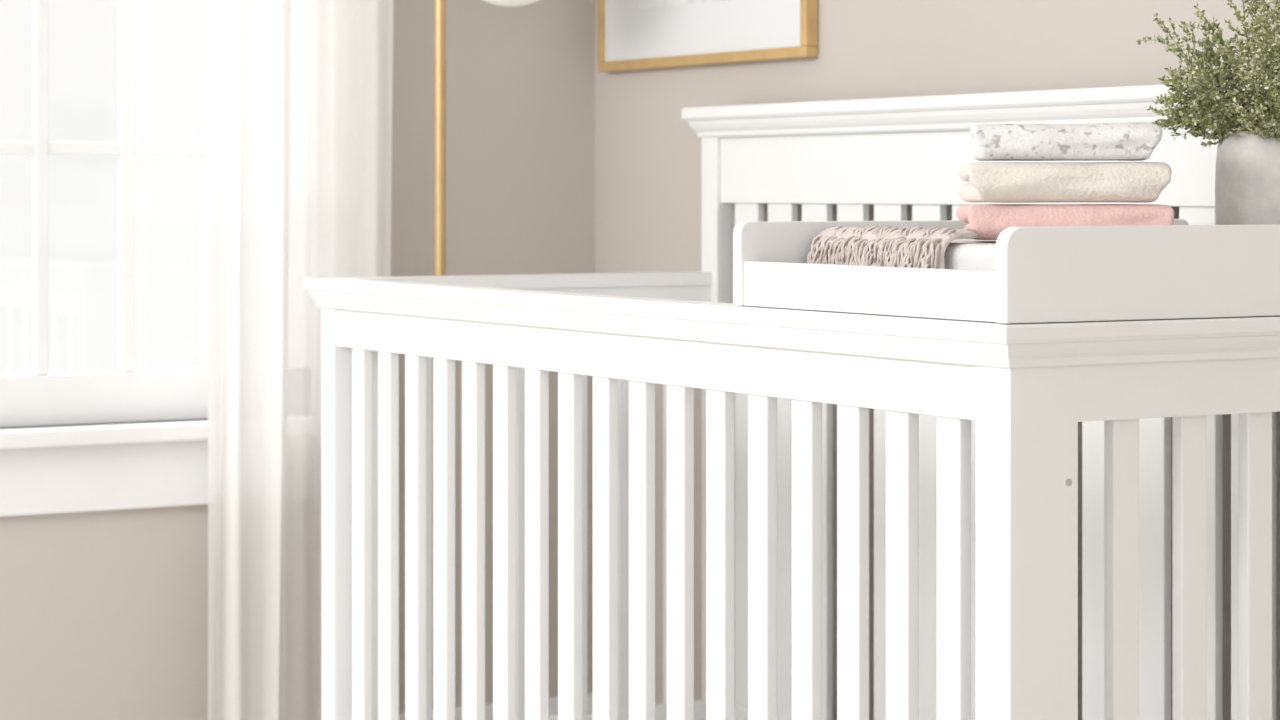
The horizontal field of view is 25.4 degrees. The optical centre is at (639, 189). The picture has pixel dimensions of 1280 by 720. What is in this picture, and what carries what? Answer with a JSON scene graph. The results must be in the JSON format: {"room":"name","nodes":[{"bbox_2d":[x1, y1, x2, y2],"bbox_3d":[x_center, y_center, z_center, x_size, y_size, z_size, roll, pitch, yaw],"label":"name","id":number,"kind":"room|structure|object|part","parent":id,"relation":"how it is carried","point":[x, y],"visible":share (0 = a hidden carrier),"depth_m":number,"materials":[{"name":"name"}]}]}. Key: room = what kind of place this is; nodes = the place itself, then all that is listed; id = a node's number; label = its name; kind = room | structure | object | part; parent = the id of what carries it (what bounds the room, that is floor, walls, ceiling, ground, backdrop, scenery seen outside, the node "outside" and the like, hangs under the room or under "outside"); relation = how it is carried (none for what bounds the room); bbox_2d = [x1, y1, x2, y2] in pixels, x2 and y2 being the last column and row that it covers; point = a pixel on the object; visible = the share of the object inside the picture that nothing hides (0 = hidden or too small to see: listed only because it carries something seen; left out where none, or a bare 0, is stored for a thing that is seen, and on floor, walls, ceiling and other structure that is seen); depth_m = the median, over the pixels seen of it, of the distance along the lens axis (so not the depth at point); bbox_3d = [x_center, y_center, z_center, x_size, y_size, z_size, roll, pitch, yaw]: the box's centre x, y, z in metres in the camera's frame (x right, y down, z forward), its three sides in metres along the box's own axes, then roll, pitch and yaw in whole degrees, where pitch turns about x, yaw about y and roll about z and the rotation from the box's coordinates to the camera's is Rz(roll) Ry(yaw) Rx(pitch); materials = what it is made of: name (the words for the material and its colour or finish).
{"room":"children's room","nodes":[
{"label":"children's room","id":0,"kind":"room"},
{"bbox_2d":[0,0,593,719],"bbox_3d":[-1.931,-0.241,4.321,4.180,2.600,0.150,0,0,-30],"label":"wall","id":1,"kind":"structure","parent":0,"point":[104,614],"depth_m":5.13,"materials":[{"name":"paint"}]},
{"bbox_2d":[0,0,207,427],"bbox_3d":[-1.242,-0.333,4.688,1.500,1.476,0.035,0,0,-30],"label":"window","id":2,"kind":"structure","parent":1,"relation":"in","point":[40,148],"depth_m":4.87,"materials":[{"name":"paint"}]},
{"bbox_3d":[-1.242,-0.333,4.688,1.500,1.476,0.035,0,0,-30],"label":"sash","id":3,"kind":"part","parent":2,"relation":"part of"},
{"bbox_2d":[0,440,207,516],"bbox_3d":[-1.214,0.486,4.639,1.720,0.115,0.018,0,0,-30],"label":"apron","id":4,"kind":"object","parent":1,"relation":"attached to","point":[53,480],"visible":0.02,"depth_m":4.80,"materials":[{"name":"paint"}]},
{"bbox_2d":[0,419,207,449],"bbox_3d":[-1.236,0.414,4.662,1.745,0.030,0.155,0,0,-30],"label":"window sill","id":5,"kind":"structure","parent":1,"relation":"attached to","point":[167,430],"depth_m":4.77,"materials":[{"name":"paint"}]},
{"bbox_2d":[399,693,592,719],"bbox_3d":[-1.890,0.999,4.249,4.180,0.120,0.015,0,0,-30],"label":"baseboard","id":6,"kind":"structure","parent":1,"relation":"attached to","point":[553,701],"depth_m":5.18,"materials":[{"name":"paint"}]},
{"bbox_3d":[-1.215,-1.291,4.570,1.970,0.022,0.136,0,0,-30],"label":"curtain rod","id":7,"kind":"object","parent":1,"relation":"attached to","visible":0},
{"bbox_2d":[203,0,291,719],"bbox_3d":[-0.663,-0.116,4.795,0.172,2.330,0.031,0,0,-30],"label":"window curtain","id":8,"kind":"object","parent":7,"relation":"hanging from","point":[247,43],"visible":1,"depth_m":4.80,"materials":[{"name":"fabric"}]},
{"bbox_2d":[286,0,393,719],"bbox_3d":[-0.536,-0.116,4.933,0.249,2.330,0.024,0,0,-30],"label":"sheer curtain","id":9,"kind":"object","parent":7,"relation":"hanging from","point":[342,50],"visible":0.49,"depth_m":4.93,"materials":[{"name":"white fabric"}]},
{"bbox_2d":[594,0,1279,719],"bbox_3d":[1.379,-0.241,2.898,0.120,2.600,5.930,0,0,-30],"label":"wall","id":10,"kind":"structure","parent":0,"point":[648,158],"depth_m":4.54,"materials":[{"name":"paint"}]},
{"bbox_2d":[598,0,817,71],"bbox_3d":[0.107,-0.504,4.945,0.025,0.573,0.697,0,0,-30],"label":"framed picture","id":11,"kind":"object","parent":10,"relation":"attached to","point":[632,34],"visible":1,"depth_m":4.93,"materials":[{"name":"white paper"}]},
{"bbox_2d":[639,0,720,8],"bbox_3d":[0.088,-0.498,4.969,0.002,0.345,0.357,0,0,-30],"label":"print","id":12,"kind":"object","parent":11,"relation":"attached to","point":[643,4],"depth_m":5.00},
{"bbox_3d":[-0.430,1.109,1.850,4.300,0.100,5.930,0,0,-30],"label":"floor","id":13,"kind":"structure","parent":0,"visible":0},
{"bbox_2d":[434,0,539,275],"bbox_3d":[-0.286,0.173,4.899,0.368,1.770,0.250,0,0,0],"label":"floor lamp","id":14,"kind":"object","parent":13,"relation":"on","point":[439,5],"visible":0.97,"depth_m":4.89,"materials":[{"name":"gold metal"}]},
{"bbox_3d":[-0.223,-0.437,4.901,0.240,0.240,0.240,0,0,-30],"label":"lamp shade","id":15,"kind":"part","parent":14,"relation":"part of","materials":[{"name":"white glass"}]},
{"bbox_2d":[304,80,1279,719],"bbox_3d":[0.257,0.460,3.887,0.772,1.199,1.814,0,0,-30],"label":"crib","id":16,"kind":"object","parent":13,"relation":"on","point":[976,422],"visible":0.93,"depth_m":3.70,"materials":[{"name":"white paint"}]},
{"bbox_3d":[-0.045,0.202,3.718,0.030,0.085,1.656,0,0,-30],"label":"rail","id":17,"kind":"part","parent":16,"relation":"part of","materials":[{"name":"white paint"}]},
{"bbox_3d":[0.567,0.901,4.067,0.032,0.075,1.666,0,0,-30],"label":"headboard rail","id":18,"kind":"part","parent":16,"relation":"part of","materials":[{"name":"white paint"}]},
{"bbox_3d":[0.234,0.162,3.874,0.720,0.046,1.807,0,0,-30],"label":"cap moulding","id":19,"kind":"part","parent":16,"relation":"part of","materials":[{"name":"white paint"}]},
{"bbox_3d":[0.567,-0.049,4.067,0.032,0.141,1.666,0,0,-30],"label":"headboard panel","id":20,"kind":"part","parent":16,"relation":"part of","materials":[{"name":"white paint"}]},
{"bbox_2d":[733,219,1279,323],"bbox_3d":[0.546,0.088,3.335,0.702,0.100,0.540,0,0,-30],"label":"tray","id":21,"kind":"object","parent":16,"relation":"on","point":[1179,270],"visible":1,"depth_m":3.05,"materials":[{"name":"white paint"}]},
{"bbox_2d":[807,226,977,268],"bbox_3d":[0.287,0.086,3.306,0.071,0.089,0.265,0,0,-30],"label":"fringed throw","id":22,"kind":"object","parent":21,"relation":"on","point":[911,247],"visible":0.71,"depth_m":3.28,"materials":[{"name":"beige fabric"}]},
{"bbox_2d":[944,239,996,270],"bbox_3d":[0.476,0.095,3.303,0.325,0.068,0.475,0,0,-30],"label":"changing pad","id":23,"kind":"object","parent":21,"relation":"on","point":[961,254],"visible":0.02,"depth_m":3.17,"materials":[{"name":"fabric"}]},
{"bbox_2d":[956,204,1173,239],"bbox_3d":[0.495,0.037,3.291,0.250,0.041,0.151,0,0,3],"label":"blanket","id":24,"kind":"object","parent":23,"relation":"on","point":[987,220],"visible":0.8,"depth_m":3.22,"materials":[{"name":"pink fabric"}]},
{"bbox_2d":[958,162,1171,202],"bbox_3d":[0.489,-0.009,3.288,0.235,0.047,0.146,0,0,1],"label":"blanket","id":25,"kind":"object","parent":24,"relation":"on","point":[995,182],"visible":1,"depth_m":3.22,"materials":[{"name":"beige fabric"}]},
{"bbox_2d":[970,123,1162,160],"bbox_3d":[0.492,-0.055,3.289,0.220,0.042,0.144,0,0,5],"label":"blanket","id":26,"kind":"object","parent":25,"relation":"on","point":[1110,141],"visible":1,"depth_m":3.23,"materials":[{"name":"white fabric"}]},
{"bbox_2d":[1136,0,1279,224],"bbox_3d":[0.739,-0.073,3.358,0.275,0.403,0.271,0,0,33],"label":"greenery","id":27,"kind":"object","parent":21,"relation":"on","point":[1247,171],"visible":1,"depth_m":3.31,"materials":[{"name":"green plant"}]}
]}

